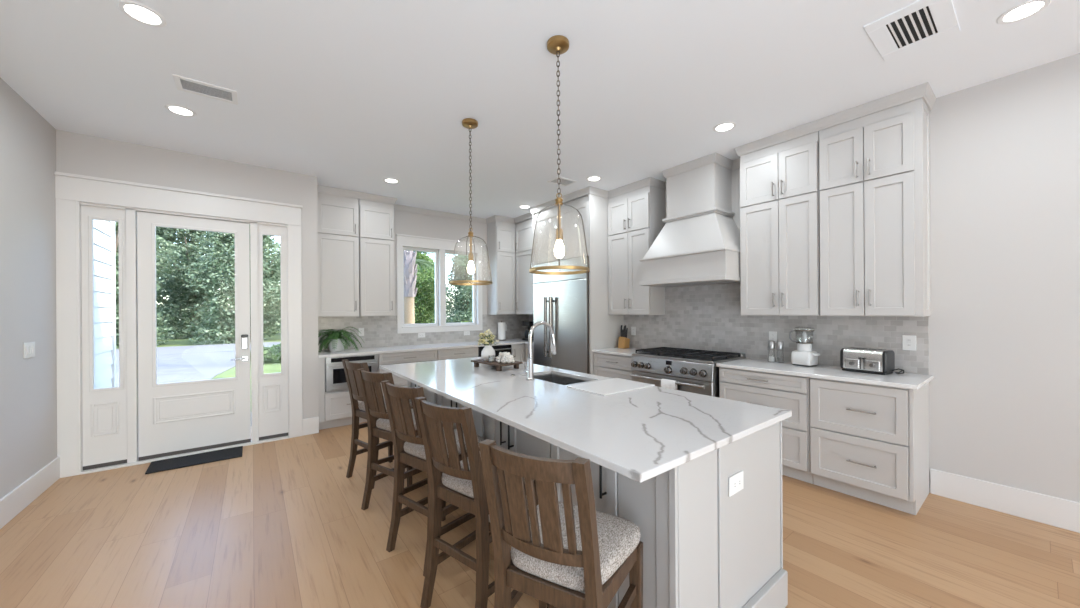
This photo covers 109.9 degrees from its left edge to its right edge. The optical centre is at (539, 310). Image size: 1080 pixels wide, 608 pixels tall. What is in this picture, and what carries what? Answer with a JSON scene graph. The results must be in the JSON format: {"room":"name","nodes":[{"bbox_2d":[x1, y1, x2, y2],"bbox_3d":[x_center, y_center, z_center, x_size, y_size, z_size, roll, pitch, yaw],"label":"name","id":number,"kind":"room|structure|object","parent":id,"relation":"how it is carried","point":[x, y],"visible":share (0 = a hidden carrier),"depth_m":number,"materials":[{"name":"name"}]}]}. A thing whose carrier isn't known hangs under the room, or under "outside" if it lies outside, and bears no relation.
{"room":"kitchen","nodes":[
{"label":"kitchen","id":0,"kind":"room"},
{"bbox_2d":[0,78,56,498],"bbox_3d":[0.104,-0.091,-2.505,0.150,3.040,14.682,0,0,-37],"label":"wall","id":1,"kind":"structure","parent":0,"point":[28,386],"depth_m":2.85,"materials":[{"name":"grey paint"}]},
{"bbox_2d":[23,342,34,358],"bbox_3d":[-3.881,0.297,2.884,0.011,0.116,0.170,0,0,-37],"label":"light switch","id":2,"kind":"object","parent":1,"relation":"attached to","point":[29,347],"visible":1,"depth_m":2.87,"materials":[{"name":"white plastic"}]},
{"bbox_2d":[0,457,59,528],"bbox_3d":[0.216,1.334,-2.503,0.016,0.190,14.562,0,0,-37],"label":"baseboard","id":3,"kind":"structure","parent":1,"relation":"attached to","point":[19,498],"depth_m":2.83,"materials":[{"name":"white paint"}]},
{"bbox_2d":[94,220,115,388],"bbox_3d":[-5.297,-0.116,3.462,1.750,3.360,0.920,0,0,-37],"label":"wall","id":4,"kind":"structure","parent":0,"point":[104,231],"depth_m":4.10,"materials":[{"name":"grey"}]},
{"bbox_2d":[116,351,234,386],"bbox_3d":[-11.839,1.700,8.581,9.500,0.015,13.200,0,0,-37],"label":"driveway","id":5,"kind":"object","parent":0,"point":[171,368],"visible":0.25,"depth_m":11.49,"materials":[{"name":"grey concrete"}]},
{"bbox_2d":[56,130,318,418],"bbox_3d":[-3.733,-0.066,4.186,2.129,3.040,0.818,0,0,-37],"label":"wall","id":6,"kind":"structure","parent":0,"point":[79,154],"depth_m":3.99,"materials":[{"name":"grey paint"}]},
{"bbox_2d":[81,205,126,469],"bbox_3d":[-4.023,0.241,3.510,0.277,2.390,0.055,0,0,-37],"label":"window","id":7,"kind":"structure","parent":6,"relation":"in","point":[104,409],"depth_m":3.48,"materials":[{"name":"white paint"}]},
{"bbox_2d":[54,172,302,477],"bbox_3d":[-3.509,0.122,3.889,1.824,2.662,0.165,0,0,-37],"label":"trim","id":8,"kind":"structure","parent":6,"relation":"attached to","point":[70,189],"depth_m":3.42,"materials":[{"name":"white paint"}]},
{"bbox_2d":[80,202,286,463],"bbox_3d":[-3.526,0.228,3.903,1.546,2.410,0.120,0,0,-37],"label":"trim","id":9,"kind":"structure","parent":6,"relation":"attached to","point":[131,213],"depth_m":3.59,"materials":[{"name":"white paint"}]},
{"bbox_2d":[80,436,288,474],"bbox_3d":[-3.503,1.443,3.883,1.546,0.020,0.130,0,0,-37],"label":"trim","id":10,"kind":"structure","parent":6,"relation":"attached to","point":[283,437],"depth_m":3.74,"materials":[{"name":"white paint"}]},
{"bbox_2d":[137,212,250,460],"bbox_3d":[-3.501,0.240,3.875,0.853,2.385,0.106,0,0,-37],"label":"door","id":11,"kind":"structure","parent":6,"relation":"in","point":[174,418],"depth_m":3.83,"materials":[{"name":"white paint"}]},
{"bbox_2d":[257,224,287,439],"bbox_3d":[-3.012,0.235,4.278,0.273,2.390,0.055,0,0,-37],"label":"window","id":12,"kind":"structure","parent":6,"relation":"in","point":[272,387],"depth_m":4.27,"materials":[{"name":"white paint"}]},
{"bbox_2d":[303,417,318,435],"bbox_3d":[-2.689,1.353,4.448,0.166,0.190,0.016,0,0,-37],"label":"baseboard","id":13,"kind":"structure","parent":6,"relation":"attached to","point":[310,425],"depth_m":4.44,"materials":[{"name":"white paint"}]},
{"bbox_2d":[116,342,280,356],"bbox_3d":[-13.896,1.710,18.320,90.000,0.020,4.800,0,0,-37],"label":"road","id":14,"kind":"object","parent":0,"point":[218,347],"depth_m":17.11,"materials":[{"name":"grey asphalt"}]},
{"bbox_2d":[116,320,446,389],"bbox_3d":[-24.491,1.889,32.278,90.000,0.200,68.950,0,0,-37],"label":"lawn","id":15,"kind":"structure","parent":0,"point":[275,367],"depth_m":19.08,"materials":[{"name":"green plant"}]},
{"bbox_2d":[115,222,187,347],"bbox_3d":[-21.295,-2.915,18.369,5.513,10.922,6.347,0,0,24],"label":"tree","id":16,"kind":"object","parent":15,"relation":"on","point":[170,247],"visible":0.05,"depth_m":19.31,"materials":[{"name":"green plant"}]},
{"bbox_2d":[118,227,185,334],"bbox_3d":[-29.221,-3.128,28.429,6.706,11.540,5.825,0,0,9],"label":"tree","id":17,"kind":"object","parent":15,"relation":"on","point":[163,290],"visible":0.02,"depth_m":28.17,"materials":[{"name":"green plant"}]},
{"bbox_2d":[156,227,234,339],"bbox_3d":[-22.573,-2.907,25.093,5.513,10.922,6.347,0,0,-19],"label":"tree","id":18,"kind":"object","parent":15,"relation":"on","point":[184,304],"visible":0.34,"depth_m":23.89,"materials":[{"name":"green plant"}]},
{"bbox_2d":[181,225,280,344],"bbox_3d":[-16.795,-2.231,21.626,4.250,8.861,5.554,0,0,40],"label":"tree","id":19,"kind":"object","parent":15,"relation":"on","point":[271,293],"visible":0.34,"depth_m":20.33,"materials":[{"name":"green plant"}]},
{"bbox_2d":[225,236,280,330],"bbox_3d":[-23.789,-2.634,32.123,5.201,10.304,5.988,0,0,-7],"label":"tree","id":20,"kind":"object","parent":15,"relation":"on","point":[274,240],"visible":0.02,"depth_m":32.12,"materials":[{"name":"green plant"}]},
{"bbox_2d":[250,343,280,362],"bbox_3d":[-8.788,1.415,12.411,1.236,0.713,1.123,0,0,-19],"label":"shrub","id":21,"kind":"object","parent":15,"relation":"on","point":[271,354],"visible":0.5,"depth_m":12.17,"materials":[{"name":"green plant"}]},
{"bbox_2d":[414,252,446,323],"bbox_3d":[-5.633,-0.388,17.581,2.508,4.728,2.777,0,0,-18],"label":"tree","id":22,"kind":"object","parent":15,"relation":"on","point":[423,308],"visible":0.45,"depth_m":17.03,"materials":[{"name":"green plant"}]},
{"bbox_2d":[404,250,464,323],"bbox_3d":[-2.941,-0.357,8.100,2.886,4.111,2.569,0,0,-37],"label":"palm tree","id":23,"kind":"object","parent":15,"relation":"on","point":[410,266],"visible":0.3,"depth_m":8.04,"materials":[{"name":"brown plant"}]},
{"bbox_2d":[446,255,472,322],"bbox_3d":[-3.027,-0.256,15.784,2.040,4.253,2.666,0,0,-37],"label":"tree","id":24,"kind":"object","parent":15,"relation":"on","point":[457,314],"visible":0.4,"depth_m":15.32,"materials":[{"name":"green plant"}]},
{"bbox_2d":[394,210,486,324],"bbox_3d":[-1.670,-0.079,6.172,3.558,3.040,0.150,0,0,-37],"label":"wall","id":25,"kind":"structure","parent":0,"point":[406,223],"depth_m":6.14,"materials":[{"name":"grey paint"}]},
{"bbox_2d":[317,192,358,316],"bbox_3d":[-2.717,-0.717,5.054,0.510,1.590,0.366,0,0,-37],"label":"upper cabinet","id":26,"kind":"object","parent":25,"relation":"attached to","point":[337,216],"visible":0.9,"depth_m":4.94,"materials":[{"name":"grey paint"}]},
{"bbox_2d":[359,199,394,315],"bbox_3d":[-2.328,-0.720,5.350,0.453,1.590,0.366,0,0,-37],"label":"upper cabinet","id":27,"kind":"object","parent":25,"relation":"attached to","point":[376,219],"visible":1,"depth_m":5.23,"materials":[{"name":"grey paint"}]},
{"bbox_2d":[403,247,438,326],"bbox_3d":[-1.905,-0.373,6.004,0.590,1.230,0.055,0,0,-37],"label":"window","id":28,"kind":"structure","parent":25,"relation":"in","point":[435,252],"depth_m":6.13,"materials":[{"name":"white plastic"}]},
{"bbox_2d":[318,314,528,350],"bbox_3d":[-1.623,0.297,6.106,3.549,0.457,0.009,0,0,-37],"label":"tiled wall","id":29,"kind":"structure","parent":25,"relation":"attached to","point":[379,331],"depth_m":5.68,"materials":[{"name":"grey tile"}]},
{"bbox_2d":[396,234,482,333],"bbox_3d":[-1.573,-0.410,6.129,1.460,1.500,0.037,0,0,-37],"label":"trim","id":30,"kind":"structure","parent":25,"relation":"attached to","point":[402,240],"depth_m":6.10,"materials":[{"name":"white paint"}]},
{"bbox_2d":[445,251,475,324],"bbox_3d":[-1.363,-0.376,6.415,0.590,1.230,0.055,0,0,-37],"label":"window","id":31,"kind":"structure","parent":25,"relation":"in","point":[446,252],"depth_m":6.55,"materials":[{"name":"white plastic"}]},
{"bbox_2d":[0,0,1079,223],"bbox_3d":[2.187,-1.724,-0.560,5.837,0.200,15.550,0,0,-37],"label":"ceiling","id":32,"kind":"structure","parent":0,"point":[353,95],"depth_m":2.58,"materials":[{"name":"white paint"}]},
{"bbox_2d":[117,0,166,26],"bbox_3d":[-2.135,-1.593,2.038,0.188,0.005,0.188,0,0,-37],"label":"recessed light","id":33,"kind":"object","parent":32,"relation":"in","point":[139,12],"visible":1,"depth_m":2.03,"materials":[{"name":"white"}]},
{"bbox_2d":[124,5,160,23],"bbox_3d":[-2.135,-1.594,2.038,0.134,0.002,0.134,0,0,-37],"label":"diffuser","id":34,"kind":"object","parent":33,"relation":"attached to","point":[142,14],"depth_m":2.04,"materials":[{"name":"white plastic"}]},
{"bbox_2d":[164,104,196,116],"bbox_3d":[-2.853,-1.588,3.011,0.188,0.005,0.188,0,0,-37],"label":"recessed light","id":35,"kind":"object","parent":32,"relation":"in","point":[180,110],"visible":1,"depth_m":3.00,"materials":[{"name":"white"}]},
{"bbox_2d":[169,107,191,114],"bbox_3d":[-2.853,-1.589,3.011,0.134,0.002,0.134,0,0,-37],"label":"diffuser","id":36,"kind":"object","parent":35,"relation":"attached to","point":[177,110],"depth_m":3.01,"materials":[{"name":"white plastic"}]},
{"bbox_2d":[172,74,237,104],"bbox_3d":[-2.400,-1.590,2.734,0.340,0.008,0.215,0,0,-37],"label":"ceiling vent","id":37,"kind":"object","parent":32,"relation":"in","point":[182,83],"visible":1,"depth_m":2.73,"materials":[{"name":"white metal"}]},
{"bbox_2d":[383,178,399,182],"bbox_3d":[-1.822,-1.595,4.651,0.188,0.005,0.188,0,0,-37],"label":"recessed light","id":38,"kind":"object","parent":32,"relation":"in","point":[388,180],"visible":1,"depth_m":4.64,"materials":[{"name":"white plastic"}]},
{"bbox_2d":[449,118,491,284],"bbox_3d":[-0.591,-0.917,3.225,0.362,1.378,0.362,0,0,4],"label":"pendant lamp","id":39,"kind":"object","parent":32,"relation":"hanging from","point":[469,123],"visible":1,"depth_m":3.21,"materials":[{"name":"gold metal"}]},
{"bbox_2d":[529,35,589,274],"bbox_3d":[0.113,-0.921,2.280,0.362,1.378,0.362,0,0,4],"label":"pendant lamp","id":40,"kind":"object","parent":32,"relation":"hanging from","point":[557,44],"visible":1,"depth_m":2.27,"materials":[{"name":"gold metal"}]},
{"bbox_2d":[555,228,562,239],"bbox_3d":[0.116,-0.461,2.280,0.046,0.070,0.046,0,0,4],"label":"socket","id":41,"kind":"object","parent":40,"relation":"attached to","point":[560,230],"depth_m":2.26,"materials":[{"name":"gold metal"}]},
{"bbox_2d":[547,176,576,186],"bbox_3d":[0.275,-1.607,4.718,0.300,0.008,0.230,0,0,-37],"label":"ceiling vent","id":42,"kind":"object","parent":32,"relation":"in","point":[565,182],"visible":0.87,"depth_m":4.71,"materials":[{"name":"white metal"}]},
{"bbox_2d":[586,176,601,180],"bbox_3d":[0.658,-1.611,4.625,0.188,0.005,0.188,0,0,-37],"label":"recessed light","id":43,"kind":"object","parent":32,"relation":"in","point":[591,178],"visible":1,"depth_m":4.62,"materials":[{"name":"white plastic"}]},
{"bbox_2d":[713,122,735,131],"bbox_3d":[1.626,-1.617,3.341,0.188,0.005,0.188,0,0,-37],"label":"recessed light","id":44,"kind":"object","parent":32,"relation":"in","point":[726,126],"visible":1,"depth_m":3.34,"materials":[{"name":"white"}]},
{"bbox_2d":[716,124,732,130],"bbox_3d":[1.626,-1.618,3.341,0.134,0.002,0.134,0,0,-37],"label":"diffuser","id":45,"kind":"object","parent":44,"relation":"attached to","point":[720,127],"depth_m":3.34,"materials":[{"name":"white plastic"}]},
{"bbox_2d":[863,0,959,60],"bbox_3d":[2.136,-1.619,2.175,0.490,0.008,0.330,0,0,-37],"label":"ceiling vent","id":46,"kind":"object","parent":32,"relation":"in","point":[920,23],"visible":1,"depth_m":2.16,"materials":[{"name":"white metal"}]},
{"bbox_2d":[996,0,1051,23],"bbox_3d":[2.621,-1.624,2.057,0.188,0.005,0.188,0,0,-37],"label":"recessed light","id":47,"kind":"object","parent":32,"relation":"in","point":[1024,10],"visible":1,"depth_m":2.06,"materials":[{"name":"white"}]},
{"bbox_2d":[1004,2,1043,20],"bbox_3d":[2.621,-1.625,2.057,0.134,0.002,0.134,0,0,-37],"label":"diffuser","id":48,"kind":"object","parent":47,"relation":"attached to","point":[1026,10],"depth_m":2.06,"materials":[{"name":"white plastic"}]},
{"bbox_2d":[0,422,1079,607],"bbox_3d":[2.208,1.466,-0.560,5.837,0.100,15.550,0,0,-37],"label":"floor","id":49,"kind":"structure","parent":0,"point":[281,523],"depth_m":2.30,"materials":[{"name":"brown wood"}]},
{"bbox_2d":[145,446,242,473],"bbox_3d":[-3.334,1.445,3.692,0.688,0.011,0.345,0,0,-37],"label":"door mat","id":50,"kind":"object","parent":49,"relation":"on","point":[224,454],"visible":1,"depth_m":3.67,"materials":[{"name":"black rubber"}]},
{"bbox_2d":[318,354,377,429],"bbox_3d":[-2.554,1.005,4.974,0.684,0.884,0.678,0,0,-37],"label":"base cabinet","id":51,"kind":"object","parent":49,"relation":"on","point":[335,409],"depth_m":4.66,"materials":[{"name":"grey paint"}]},
{"bbox_2d":[342,359,413,488],"bbox_3d":[-1.406,0.928,3.317,0.428,1.022,0.518,0,0,38],"label":"bar stool","id":52,"kind":"object","parent":49,"relation":"on","point":[350,368],"visible":0.32,"depth_m":3.25,"materials":[{"name":"brown wood"}]},
{"bbox_2d":[358,396,412,411],"bbox_3d":[-1.367,0.820,3.367,0.424,0.066,0.390,0,0,38],"label":"seat cushion","id":53,"kind":"object","parent":52,"relation":"on","point":[361,407],"depth_m":3.27,"materials":[{"name":"fabric"}]},
{"bbox_2d":[357,369,442,523],"bbox_3d":[-1.027,0.926,2.803,0.428,1.022,0.518,0,0,34],"label":"bar stool","id":54,"kind":"object","parent":49,"relation":"on","point":[370,382],"visible":0.48,"depth_m":2.71,"materials":[{"name":"brown wood"}]},
{"bbox_2d":[376,409,416,431],"bbox_3d":[-0.992,0.818,2.856,0.424,0.066,0.390,0,0,34],"label":"seat cushion","id":55,"kind":"object","parent":54,"relation":"on","point":[382,425],"depth_m":2.72,"materials":[{"name":"fabric"}]},
{"bbox_2d":[378,350,436,395],"bbox_3d":[-1.964,1.001,5.429,0.801,0.884,0.666,0,0,-37],"label":"base cabinet","id":56,"kind":"object","parent":49,"relation":"on","point":[427,355],"visible":0.3,"depth_m":5.14,"materials":[{"name":"grey paint"}]},
{"bbox_2d":[381,380,483,576],"bbox_3d":[-0.649,0.923,2.309,0.428,1.022,0.518,0,0,37],"label":"bar stool","id":57,"kind":"object","parent":49,"relation":"on","point":[412,453],"visible":0.55,"depth_m":2.21,"materials":[{"name":"brown wood"}]},
{"bbox_2d":[404,429,483,459],"bbox_3d":[-0.611,0.815,2.360,0.424,0.066,0.390,0,0,37],"label":"seat cushion","id":58,"kind":"object","parent":57,"relation":"on","point":[412,451],"depth_m":2.23,"materials":[{"name":"fabric"}]},
{"bbox_2d":[437,347,477,360],"bbox_3d":[-1.380,0.997,5.872,0.658,0.884,0.666,0,0,-37],"label":"base cabinet","id":59,"kind":"object","parent":49,"relation":"on","point":[455,353],"visible":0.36,"depth_m":5.62,"materials":[{"name":"grey paint"}]},
{"bbox_2d":[415,397,537,607],"bbox_3d":[-0.305,0.921,1.867,0.428,1.022,0.518,0,0,38],"label":"bar stool","id":60,"kind":"object","parent":49,"relation":"on","point":[461,484],"visible":0.62,"depth_m":1.71,"materials":[{"name":"brown wood"}]},
{"bbox_2d":[441,455,524,497],"bbox_3d":[-0.267,0.813,1.918,0.424,0.066,0.390,0,0,38],"label":"seat cushion","id":61,"kind":"object","parent":60,"relation":"on","point":[456,487],"depth_m":1.77,"materials":[{"name":"fabric"}]},
{"bbox_2d":[478,345,510,356],"bbox_3d":[-0.868,0.986,6.245,0.594,0.860,0.654,0,0,-37],"label":"dishwasher","id":62,"kind":"object","parent":49,"relation":"on","point":[498,348],"visible":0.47,"depth_m":6.05,"materials":[{"name":"black metal"}]},
{"bbox_2d":[511,344,533,363],"bbox_3d":[-0.205,0.989,6.530,0.800,0.884,1.039,0,0,-37],"label":"base cabinet","id":63,"kind":"object","parent":49,"relation":"on","point":[519,352],"visible":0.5,"depth_m":6.29,"materials":[{"name":"grey paint"}]},
{"bbox_2d":[318,339,533,357],"bbox_3d":[-1.306,0.538,5.693,3.546,0.029,1.030,0,0,-37],"label":"countertop","id":64,"kind":"structure","parent":63,"relation":"on","point":[407,348],"depth_m":5.36,"materials":[{"name":"white stone"}]},
{"bbox_2d":[328,338,345,351],"bbox_3d":[-2.690,0.449,5.011,0.218,0.166,0.218,0,0,-37],"label":"plant pot","id":65,"kind":"object","parent":64,"relation":"on","point":[340,347],"visible":0.58,"depth_m":4.94,"materials":[{"name":"white ceramic"}]},
{"bbox_2d":[318,327,363,351],"bbox_3d":[-2.618,0.368,4.987,0.573,0.313,0.539,0,0,-37],"label":"fern","id":66,"kind":"object","parent":65,"relation":"in","point":[335,335],"visible":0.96,"depth_m":4.92,"materials":[{"name":"green plant"}]},
{"bbox_2d":[498,321,505,340],"bbox_3d":[-0.674,0.347,6.680,0.156,0.344,0.156,0,0,-37],"label":"paper towel roll","id":67,"kind":"object","parent":64,"relation":"on","point":[501,325],"visible":1,"depth_m":6.62,"materials":[{"name":"white paper"}]},
{"bbox_2d":[522,321,533,340],"bbox_3d":[-0.159,0.348,6.657,0.246,0.335,0.220,0,0,-37],"label":"coffee maker","id":68,"kind":"object","parent":64,"relation":"on","point":[529,324],"visible":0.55,"depth_m":6.58,"materials":[{"name":"black plastic"}]},
{"bbox_2d":[479,439,642,607],"bbox_3d":[0.081,0.918,1.296,0.428,1.022,0.518,0,0,29],"label":"bar stool","id":69,"kind":"object","parent":49,"relation":"on","point":[560,550],"visible":1,"depth_m":1.15,"materials":[{"name":"brown wood"}]},
{"bbox_2d":[511,501,640,591],"bbox_3d":[0.111,0.810,1.353,0.424,0.066,0.390,0,0,29],"label":"seat cushion","id":70,"kind":"object","parent":69,"relation":"on","point":[618,537],"depth_m":1.23,"materials":[{"name":"fabric"}]},
{"bbox_2d":[533,256,588,373],"bbox_3d":[0.492,0.343,5.621,0.745,2.128,1.210,0,0,-37],"label":"refrigerator","id":71,"kind":"object","parent":49,"relation":"on","point":[561,301],"visible":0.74,"depth_m":5.36,"materials":[{"name":"silver metal"}]},
{"bbox_2d":[533,194,623,374],"bbox_3d":[0.526,-0.053,5.644,0.696,2.960,1.263,0,0,-37],"label":"surround","id":72,"kind":"object","parent":49,"relation":"on","point":[604,328],"visible":0.38,"depth_m":5.13,"materials":[{"name":"grey paint"}]},
{"bbox_2d":[408,381,787,607],"bbox_3d":[-0.038,0.980,2.738,0.951,0.900,2.935,0,0,-37],"label":"kitchen island","id":73,"kind":"object","parent":49,"relation":"on","point":[704,547],"visible":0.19,"depth_m":1.54,"materials":[{"name":"grey paint"}]},
{"bbox_2d":[380,357,791,482],"bbox_3d":[-0.126,0.514,2.692,1.172,0.028,2.972,0,0,-37],"label":"island countertop","id":74,"kind":"structure","parent":73,"relation":"on","point":[640,435],"depth_m":1.83,"materials":[{"name":"stone"}]},
{"bbox_2d":[471,358,522,370],"bbox_3d":[-0.387,0.472,3.345,0.250,0.058,0.430,0,0,-43],"label":"wooden tray","id":75,"kind":"object","parent":74,"relation":"on","point":[499,365],"visible":0.88,"depth_m":3.25,"materials":[{"name":"brown wood"}]},
{"bbox_2d":[481,345,494,360],"bbox_3d":[-0.465,0.376,3.411,0.128,0.135,0.128,0,0,-37],"label":"vase","id":76,"kind":"object","parent":75,"relation":"on","point":[488,352],"visible":0.92,"depth_m":3.37,"materials":[{"name":"white ceramic"}]},
{"bbox_2d":[477,329,498,344],"bbox_3d":[-0.467,0.244,3.411,0.235,0.168,0.241,0,0,-37],"label":"flower bouquet","id":77,"kind":"object","parent":76,"relation":"on","point":[487,338],"visible":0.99,"depth_m":3.38,"materials":[{"name":"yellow plant"}]},
{"bbox_2d":[496,352,513,362],"bbox_3d":[-0.308,0.400,3.270,0.136,0.084,0.202,0,0,-42],"label":"bead garland","id":78,"kind":"object","parent":75,"relation":"on","point":[504,357],"visible":1,"depth_m":3.22,"materials":[{"name":"white"}]},
{"bbox_2d":[523,321,556,380],"bbox_3d":[0.001,0.287,2.821,0.276,0.423,0.110,0,0,-37],"label":"faucet","id":79,"kind":"object","parent":74,"relation":"on","point":[529,370],"visible":1,"depth_m":2.74,"materials":[{"name":"silver metal"}]},
{"bbox_2d":[533,374,587,384],"bbox_3d":[0.127,0.634,2.852,0.364,0.214,0.585,0,0,-37],"label":"sink","id":80,"kind":"object","parent":74,"relation":"in","point":[558,379],"visible":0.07,"depth_m":3.09,"materials":[{"name":"silver metal"}]},
{"bbox_2d":[567,378,654,395],"bbox_3d":[0.464,0.491,2.478,0.480,0.008,0.330,0,0,-37],"label":"cutting board","id":81,"kind":"object","parent":74,"relation":"on","point":[615,385],"visible":1,"depth_m":2.44,"materials":[{"name":"white plastic"}]},
{"bbox_2d":[728,470,743,496],"bbox_3d":[0.817,0.718,1.576,0.118,0.078,0.009,0,0,-37],"label":"wall outlet","id":82,"kind":"object","parent":73,"relation":"attached to","point":[736,482],"visible":1,"depth_m":1.57,"materials":[{"name":"white plastic"}]},
{"bbox_2d":[733,478,740,488],"bbox_3d":[0.818,0.718,1.575,0.068,0.030,0.004,0,0,-37],"label":"receptacle","id":83,"kind":"object","parent":82,"relation":"attached to","point":[736,481],"depth_m":1.57,"materials":[{"name":"grey plastic"}]},
{"bbox_2d":[593,352,631,380],"bbox_3d":[1.134,0.981,4.884,0.658,0.884,0.672,0,0,-37],"label":"base cabinet","id":84,"kind":"object","parent":49,"relation":"on","point":[605,365],"visible":0.3,"depth_m":4.71,"materials":[{"name":"grey paint"}]},
{"bbox_2d":[592,347,641,356],"bbox_3d":[1.134,0.522,4.884,0.637,0.029,0.677,0,0,-37],"label":"countertop","id":85,"kind":"structure","parent":84,"relation":"on","point":[615,351],"depth_m":4.84,"materials":[{"name":"white stone"}]},
{"bbox_2d":[618,325,629,348],"bbox_3d":[1.144,0.352,5.173,0.134,0.310,0.100,0,0,-37],"label":"knife block","id":86,"kind":"object","parent":85,"relation":"on","point":[623,342],"visible":1,"depth_m":5.14,"materials":[{"name":"brown wood"}]},
{"bbox_2d":[630,347,745,397],"bbox_3d":[1.591,0.924,4.181,0.759,0.952,0.977,0,0,-37],"label":"range","id":87,"kind":"object","parent":49,"relation":"on","point":[696,371],"visible":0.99,"depth_m":3.94,"materials":[{"name":"silver metal"}]},
{"bbox_2d":[661,379,676,389],"bbox_3d":[1.331,0.847,3.916,0.045,0.269,0.165,0,0,-37],"label":"dish towel","id":88,"kind":"object","parent":87,"relation":"hanging from","point":[665,383],"visible":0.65,"depth_m":3.90,"materials":[{"name":"white fabric"}]},
{"bbox_2d":[630,370,713,396],"bbox_3d":[1.332,0.972,3.984,0.108,0.578,0.969,0,0,-37],"label":"oven","id":89,"kind":"object","parent":87,"relation":"in","point":[696,385],"depth_m":3.87,"materials":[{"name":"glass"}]},
{"bbox_2d":[632,352,745,364],"bbox_3d":[1.624,0.501,4.208,0.670,0.027,0.977,0,0,-37],"label":"cooktop","id":90,"kind":"object","parent":87,"relation":"in","point":[670,358],"depth_m":3.95,"materials":[{"name":"black metal"}]},
{"bbox_2d":[719,367,812,483],"bbox_3d":[2.169,0.974,3.521,0.658,0.884,0.742,0,0,-37],"label":"base cabinet","id":91,"kind":"object","parent":49,"relation":"on","point":[781,391],"visible":0.41,"depth_m":3.19,"materials":[{"name":"grey paint"}]},
{"bbox_2d":[716,358,933,389],"bbox_3d":[2.357,0.514,3.272,0.637,0.029,1.382,0,0,-37],"label":"countertop","id":92,"kind":"structure","parent":91,"relation":"on","point":[905,380],"depth_m":3.02,"materials":[{"name":"white stone"}]},
{"bbox_2d":[768,340,774,361],"bbox_3d":[2.266,0.395,3.708,0.068,0.209,0.068,0,0,-37],"label":"mill","id":93,"kind":"object","parent":92,"relation":"on","point":[771,344],"visible":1,"depth_m":3.69,"materials":[{"name":"silver glass"}]},
{"bbox_2d":[777,341,783,361],"bbox_3d":[2.320,0.395,3.662,0.068,0.209,0.068,0,0,-37],"label":"mill","id":94,"kind":"object","parent":92,"relation":"on","point":[780,344],"visible":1,"depth_m":3.64,"materials":[{"name":"silver glass"}]},
{"bbox_2d":[789,330,819,366],"bbox_3d":[2.418,0.323,3.466,0.154,0.352,0.241,0,0,-29],"label":"food processor","id":95,"kind":"object","parent":92,"relation":"on","point":[804,355],"visible":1,"depth_m":3.42,"materials":[{"name":"white plastic"}]},
{"bbox_2d":[840,347,903,374],"bbox_3d":[2.693,0.402,3.068,0.270,0.187,0.359,0,0,-30],"label":"toaster","id":96,"kind":"object","parent":92,"relation":"on","point":[864,360],"visible":1,"depth_m":3.01,"materials":[{"name":"silver metal"}]},
{"bbox_2d":[810,377,929,514],"bbox_3d":[2.577,0.971,2.983,0.658,0.884,0.601,0,0,-37],"label":"base cabinet","id":97,"kind":"object","parent":49,"relation":"on","point":[869,442],"visible":0.94,"depth_m":2.78,"materials":[{"name":"grey paint"}]},
{"bbox_2d":[631,53,1079,502],"bbox_3d":[4.417,-0.119,1.219,0.150,3.040,15.400,0,0,-37],"label":"wall","id":98,"kind":"structure","parent":0,"point":[1004,320],"depth_m":2.63,"materials":[{"name":"grey paint"}]},
{"bbox_2d":[487,218,532,314],"bbox_3d":[-0.255,-0.733,6.501,0.897,1.590,1.039,0,0,-37],"label":"upper cabinet","id":99,"kind":"object","parent":98,"relation":"attached to","point":[509,245],"visible":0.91,"depth_m":6.48,"materials":[{"name":"grey paint"}]},
{"bbox_2d":[317,82,935,223],"bbox_3d":[0.479,-1.570,4.910,6.186,0.084,2.580,0,0,20],"label":"trim","id":100,"kind":"structure","parent":98,"relation":"attached to","point":[924,90],"depth_m":4.04,"materials":[{"name":"grey paint"}]},
{"bbox_2d":[608,185,664,314],"bbox_3d":[1.240,-0.743,4.971,0.366,1.590,0.676,0,0,-37],"label":"upper cabinet","id":101,"kind":"object","parent":98,"relation":"attached to","point":[635,217],"visible":0.99,"depth_m":4.82,"materials":[{"name":"grey paint"}]},
{"bbox_2d":[638,163,740,286],"bbox_3d":[1.687,-0.916,4.181,0.608,1.249,1.013,0,0,-37],"label":"range hood","id":102,"kind":"object","parent":98,"relation":"attached to","point":[698,243],"visible":0.92,"depth_m":4.03,"materials":[{"name":"grey paint"}]},
{"bbox_2d":[624,283,928,374],"bbox_3d":[2.098,0.079,4.144,0.009,0.845,3.025,0,0,-37],"label":"tiled wall","id":103,"kind":"structure","parent":98,"relation":"attached to","point":[701,317],"depth_m":3.96,"materials":[{"name":"grey tile"}]},
{"bbox_2d":[769,331,776,342],"bbox_3d":[2.341,0.265,3.809,0.009,0.115,0.072,0,0,-37],"label":"wall outlet","id":104,"kind":"object","parent":103,"relation":"attached to","point":[772,334],"visible":0.91,"depth_m":3.80,"materials":[{"name":"white plastic"}]},
{"bbox_2d":[902,335,915,350],"bbox_3d":[2.941,0.256,3.019,0.009,0.120,0.080,0,0,-37],"label":"wall outlet","id":105,"kind":"object","parent":103,"relation":"attached to","point":[908,341],"visible":1,"depth_m":3.02,"materials":[{"name":"white plastic"}]},
{"bbox_2d":[740,131,819,315],"bbox_3d":[2.292,-0.750,3.585,0.366,1.590,0.654,0,0,-37],"label":"upper cabinet","id":106,"kind":"object","parent":98,"relation":"attached to","point":[780,212],"visible":0.99,"depth_m":3.46,"materials":[{"name":"grey paint"}]},
{"bbox_2d":[819,98,930,316],"bbox_3d":[2.682,-0.752,3.071,0.366,1.590,0.628,0,0,-37],"label":"upper cabinet","id":107,"kind":"object","parent":98,"relation":"attached to","point":[874,169],"visible":1,"depth_m":2.94,"materials":[{"name":"grey paint"}]},
{"bbox_2d":[930,469,1079,532],"bbox_3d":[6.018,1.296,-1.015,0.016,0.190,9.915,0,0,-37],"label":"baseboard","id":108,"kind":"structure","parent":98,"relation":"attached to","point":[1046,509],"depth_m":2.63,"materials":[{"name":"white paint"}]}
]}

